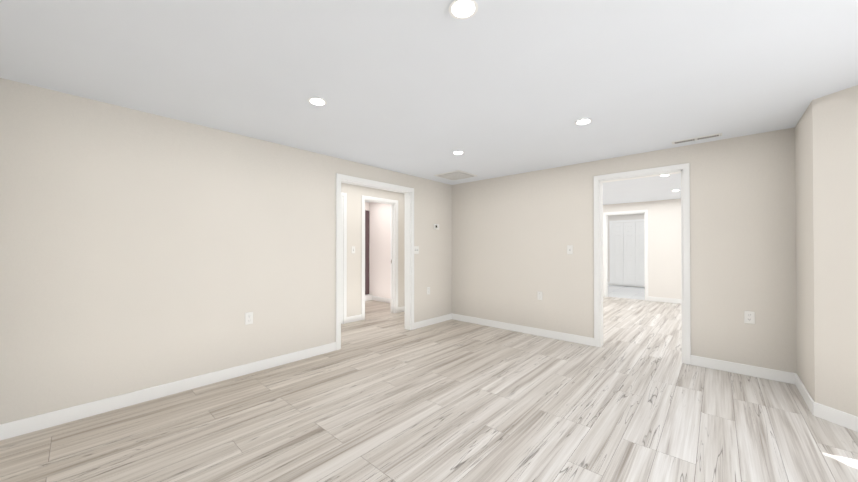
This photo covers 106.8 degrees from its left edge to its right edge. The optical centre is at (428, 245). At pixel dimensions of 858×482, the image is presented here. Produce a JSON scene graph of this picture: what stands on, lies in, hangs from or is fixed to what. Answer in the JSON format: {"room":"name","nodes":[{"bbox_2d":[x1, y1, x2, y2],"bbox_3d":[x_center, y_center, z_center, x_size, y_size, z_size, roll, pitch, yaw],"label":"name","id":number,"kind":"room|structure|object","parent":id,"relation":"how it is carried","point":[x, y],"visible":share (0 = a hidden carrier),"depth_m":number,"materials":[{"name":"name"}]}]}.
{"room":"empty living room","nodes":[
{"label":"empty living room","id":0,"kind":"room"},
{"bbox_2d":[0,78,451,423],"bbox_3d":[-1.116,0.094,3.878,0.120,2.296,5.280,0,-1,42],"label":"wall","id":1,"kind":"structure","parent":0,"point":[140,250],"depth_m":2.57,"materials":[{"name":"beige paint"}]},
{"bbox_2d":[0,342,335,440],"bbox_3d":[-1.922,1.185,2.881,0.013,0.100,2.431,0,-1,42],"label":"baseboard","id":2,"kind":"structure","parent":1,"relation":"attached to","point":[36,423],"depth_m":2.51,"materials":[{"name":"white paint"}]},
{"bbox_2d":[245,312,252,324],"bbox_3d":[-1.742,0.702,3.086,0.007,0.115,0.070,0,-1,42],"label":"outlet","id":3,"kind":"object","parent":1,"relation":"attached to","point":[248,317],"visible":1,"depth_m":3.08,"materials":[{"name":"white plastic"}]},
{"bbox_2d":[336,173,413,349],"bbox_3d":[-0.715,0.192,4.320,0.152,2.106,1.312,0,-1,42],"label":"door frame","id":4,"kind":"structure","parent":1,"relation":"attached to","point":[408,192],"depth_m":4.54,"materials":[{"name":"white paint"}]},
{"bbox_2d":[414,246,418,253],"bbox_3d":[-0.190,0.064,4.800,0.016,0.115,0.116,0,-1,42],"label":"light switch","id":5,"kind":"object","parent":1,"relation":"attached to","point":[416,249],"visible":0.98,"depth_m":4.80,"materials":[{"name":"white plastic"}]},
{"bbox_2d":[414,313,451,328],"bbox_3d":[0.078,1.201,5.091,0.013,0.100,0.907,0,-1,42],"label":"baseboard","id":6,"kind":"structure","parent":1,"relation":"attached to","point":[443,318],"depth_m":5.06,"materials":[{"name":"white paint"}]},
{"bbox_2d":[365,202,368,210],"bbox_3d":[-1.978,0.116,7.024,0.120,2.296,1.770,0,-1,42],"label":"wall","id":7,"kind":"structure","parent":0,"point":[366,205],"depth_m":7.52,"materials":[{"name":"paint"}]},
{"bbox_2d":[365,210,369,294],"bbox_3d":[-1.928,0.153,6.979,0.015,1.980,1.530,0,-1,42],"label":"door","id":8,"kind":"structure","parent":7,"relation":"attached to","point":[367,226],"depth_m":7.50,"materials":[{"name":"white wood"}]},
{"bbox_2d":[365,294,372,300],"bbox_3d":[-1.878,1.203,6.926,0.150,0.120,1.530,0,-1,42],"label":"trim","id":9,"kind":"structure","parent":7,"relation":"attached to","point":[368,297],"depth_m":7.35,"materials":[{"name":"white paint"}]},
{"bbox_2d":[341,183,404,316],"bbox_3d":[-1.558,0.102,5.000,0.120,2.296,3.970,0,-1,42],"label":"wall","id":10,"kind":"structure","parent":0,"point":[355,193],"depth_m":5.33,"materials":[{"name":"beige paint"}]},
{"bbox_2d":[341,197,341,323],"bbox_3d":[-1.676,0.227,4.842,0.095,2.020,0.764,0,-1,42],"label":"hall door","id":11,"kind":"structure","parent":10,"relation":"in","point":[341,260],"depth_m":5.08,"materials":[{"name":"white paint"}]},
{"bbox_2d":[347,314,361,322],"bbox_3d":[-1.234,1.202,5.252,0.013,0.100,0.298,0,-1,42],"label":"baseboard","id":12,"kind":"structure","parent":10,"relation":"attached to","point":[355,318],"depth_m":5.25,"materials":[{"name":"white paint"}]},
{"bbox_2d":[341,192,397,323],"bbox_3d":[-1.313,0.199,5.269,0.152,2.106,2.032,0,-1,42],"label":"door frame","id":13,"kind":"structure","parent":10,"relation":"attached to","point":[344,245],"depth_m":5.38,"materials":[{"name":"white paint"}]},
{"bbox_2d":[391,204,392,312],"bbox_3d":[-0.692,0.235,5.955,0.036,2.018,0.035,0,-1,42],"label":"door frame","id":14,"kind":"structure","parent":10,"relation":"in","point":[391,258],"depth_m":5.94,"materials":[{"name":"white paint"}]},
{"bbox_2d":[398,306,404,312],"bbox_3d":[-0.393,1.208,6.181,0.013,0.100,0.564,0,-1,42],"label":"baseboard","id":15,"kind":"structure","parent":10,"relation":"attached to","point":[400,309],"depth_m":6.03,"materials":[{"name":"white paint"}]},
{"bbox_2d":[369,202,390,298],"bbox_3d":[-0.850,0.117,7.116,1.670,2.296,0.120,0,-1,42],"label":"wall","id":16,"kind":"structure","parent":0,"point":[380,255],"depth_m":7.27,"materials":[{"name":"paint"}]},
{"bbox_2d":[373,296,390,302],"bbox_3d":[-0.449,1.211,6.657,2.630,0.100,0.013,0,-1,42],"label":"baseboard","id":17,"kind":"structure","parent":16,"relation":"attached to","point":[382,299],"depth_m":7.19,"materials":[{"name":"white paint"}]},
{"bbox_2d":[0,297,857,481],"bbox_3d":[1.629,1.293,4.057,10.300,0.100,9.620,0,-1,42],"label":"floor","id":18,"kind":"structure","parent":0,"point":[382,394],"depth_m":2.22,"materials":[{"name":"wood"}]},
{"bbox_2d":[0,0,857,204],"bbox_3d":[2.626,-1.092,5.585,9.750,0.100,13.200,0,-1,42],"label":"ceiling","id":19,"kind":"structure","parent":0,"point":[424,89],"depth_m":1.94,"materials":[{"name":"paint"}]},
{"bbox_2d":[308,97,326,105],"bbox_3d":[-0.819,-1.060,2.336,0.132,0.010,0.132,0,-1,42],"label":"recessed light","id":20,"kind":"object","parent":19,"relation":"in","point":[318,101],"visible":0.98,"depth_m":2.33,"materials":[{"name":"white paint"}]},
{"bbox_2d":[434,170,476,180],"bbox_3d":[0.400,-1.040,4.726,0.460,0.014,0.460,0,-1,42],"label":"ceiling vent","id":21,"kind":"object","parent":19,"relation":"in","point":[456,175],"visible":1,"depth_m":4.68,"materials":[{"name":"white metal"}]},
{"bbox_2d":[453,151,463,154],"bbox_3d":[0.329,-1.051,3.590,0.132,0.010,0.132,0,-1,42],"label":"recessed light","id":22,"kind":"object","parent":19,"relation":"in","point":[458,152],"visible":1,"depth_m":3.57,"materials":[{"name":"white paint"}]},
{"bbox_2d":[449,0,477,18],"bbox_3d":[0.154,-1.066,1.429,0.132,0.010,0.132,0,-1,42],"label":"recessed light","id":23,"kind":"object","parent":19,"relation":"in","point":[462,9],"visible":1,"depth_m":1.43,"materials":[{"name":"white paint"}]},
{"bbox_2d":[575,118,591,124],"bbox_3d":[1.315,-1.057,2.712,0.132,0.010,0.132,0,-1,42],"label":"recessed light","id":24,"kind":"object","parent":19,"relation":"in","point":[584,121],"visible":0.94,"depth_m":2.70,"materials":[{"name":"white paint"}]},
{"bbox_2d":[672,133,721,143],"bbox_3d":[2.638,-1.054,3.146,0.380,0.008,0.090,0,-1,42],"label":"ceiling vent","id":25,"kind":"object","parent":19,"relation":"in","point":[697,138],"visible":1,"depth_m":3.12,"materials":[{"name":"white metal"}]},
{"bbox_2d":[452,127,796,372],"bbox_3d":[1.918,0.096,4.154,4.010,2.296,0.120,0,-1,42],"label":"wall","id":26,"kind":"structure","parent":0,"point":[514,236],"depth_m":3.33,"materials":[{"name":"beige paint"}]},
{"bbox_2d":[452,313,593,345],"bbox_3d":[1.216,1.198,4.692,2.236,0.100,0.013,0,-1,42],"label":"baseboard","id":27,"kind":"structure","parent":26,"relation":"attached to","point":[513,327],"depth_m":4.51,"materials":[{"name":"white paint"}]},
{"bbox_2d":[537,291,541,299],"bbox_3d":[1.535,0.691,4.410,0.070,0.115,0.007,0,-1,42],"label":"outlet","id":28,"kind":"object","parent":26,"relation":"attached to","point":[539,295],"visible":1,"depth_m":4.41,"materials":[{"name":"white plastic"}]},
{"bbox_2d":[567,245,572,253],"bbox_3d":[1.830,0.051,4.142,0.070,0.115,0.016,0,-1,42],"label":"light switch","id":29,"kind":"object","parent":26,"relation":"attached to","point":[569,249],"visible":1,"depth_m":4.14,"materials":[{"name":"white plastic"}]},
{"bbox_2d":[594,163,690,364],"bbox_3d":[2.432,0.188,3.689,0.923,2.106,0.152,0,-1,42],"label":"door frame","id":30,"kind":"structure","parent":26,"relation":"attached to","point":[599,180],"depth_m":3.54,"materials":[{"name":"white paint"}]},
{"bbox_2d":[691,355,791,383],"bbox_3d":[3.000,1.187,3.078,0.731,0.100,0.013,0,-1,42],"label":"baseboard","id":31,"kind":"structure","parent":26,"relation":"attached to","point":[760,372],"depth_m":3.05,"materials":[{"name":"white paint"}]},
{"bbox_2d":[744,311,754,323],"bbox_3d":[3.054,0.681,3.035,0.070,0.115,0.007,0,-1,42],"label":"outlet","id":32,"kind":"object","parent":26,"relation":"attached to","point":[749,316],"visible":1,"depth_m":3.03,"materials":[{"name":"white plastic"}]},
{"bbox_2d":[608,213,643,286],"bbox_3d":[6.457,0.137,10.147,3.940,2.296,0.120,0,-1,42],"label":"wall","id":33,"kind":"structure","parent":0,"point":[625,217],"depth_m":10.33,"materials":[{"name":"paint"}]},
{"bbox_2d":[609,219,643,284],"bbox_3d":[6.493,0.229,10.007,1.460,2.110,0.040,0,-1,42],"label":"door frame","id":34,"kind":"structure","parent":33,"relation":"attached to","point":[610,233],"depth_m":10.44,"materials":[{"name":"white paint"}]},
{"bbox_2d":[612,222,644,286],"bbox_3d":[6.494,0.262,10.007,1.316,2.020,0.030,0,-1,42],"label":"bifold closet door","id":35,"kind":"structure","parent":33,"relation":"in","point":[628,267],"depth_m":10.13,"materials":[{"name":"white paint"}]},
{"bbox_2d":[608,285,644,299],"bbox_3d":[6.057,1.327,8.951,10.300,0.100,3.580,0,-1,42],"label":"floor","id":36,"kind":"structure","parent":0,"point":[629,292],"depth_m":8.70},
{"bbox_2d":[603,199,681,298],"bbox_3d":[5.152,0.118,7.364,4.740,2.296,0.120,0,-1,42],"label":"wall","id":37,"kind":"structure","parent":0,"point":[664,248],"depth_m":7.17,"materials":[{"name":"paint"}]},
{"bbox_2d":[603,209,647,300],"bbox_3d":[4.759,0.216,7.718,0.932,2.106,0.152,0,-1,42],"label":"door frame","id":38,"kind":"structure","parent":37,"relation":"attached to","point":[605,252],"depth_m":7.84,"materials":[{"name":"white paint"}]},
{"bbox_2d":[648,296,681,303],"bbox_3d":[5.911,1.211,6.580,2.294,0.100,0.013,0,-1,42],"label":"baseboard","id":39,"kind":"structure","parent":37,"relation":"attached to","point":[668,300],"depth_m":7.13,"materials":[{"name":"white paint"}]},
{"bbox_2d":[795,101,814,401],"bbox_3d":[3.082,0.085,2.541,0.120,2.296,0.710,0,-1,42],"label":"wall","id":40,"kind":"structure","parent":0,"point":[804,248],"depth_m":2.54,"materials":[{"name":"beige paint"}]},
{"bbox_2d":[792,373,813,414],"bbox_3d":[3.026,1.183,2.571,0.013,0.100,0.690,0,-1,42],"label":"baseboard","id":41,"kind":"structure","parent":40,"relation":"attached to","point":[796,380],"depth_m":2.55,"materials":[{"name":"white paint"}]},
{"bbox_2d":[812,85,857,416],"bbox_3d":[3.181,0.072,0.712,0.120,2.296,3.300,0,0,-11],"label":"wall","id":42,"kind":"structure","parent":0,"point":[835,174],"depth_m":2.21,"materials":[{"name":"beige paint"}]},
{"bbox_2d":[814,402,857,431],"bbox_3d":[3.110,1.170,0.716,0.013,0.100,3.250,0,0,-11],"label":"baseboard","id":43,"kind":"structure","parent":42,"relation":"attached to","point":[838,417],"depth_m":2.20,"materials":[{"name":"white paint"}]}
]}

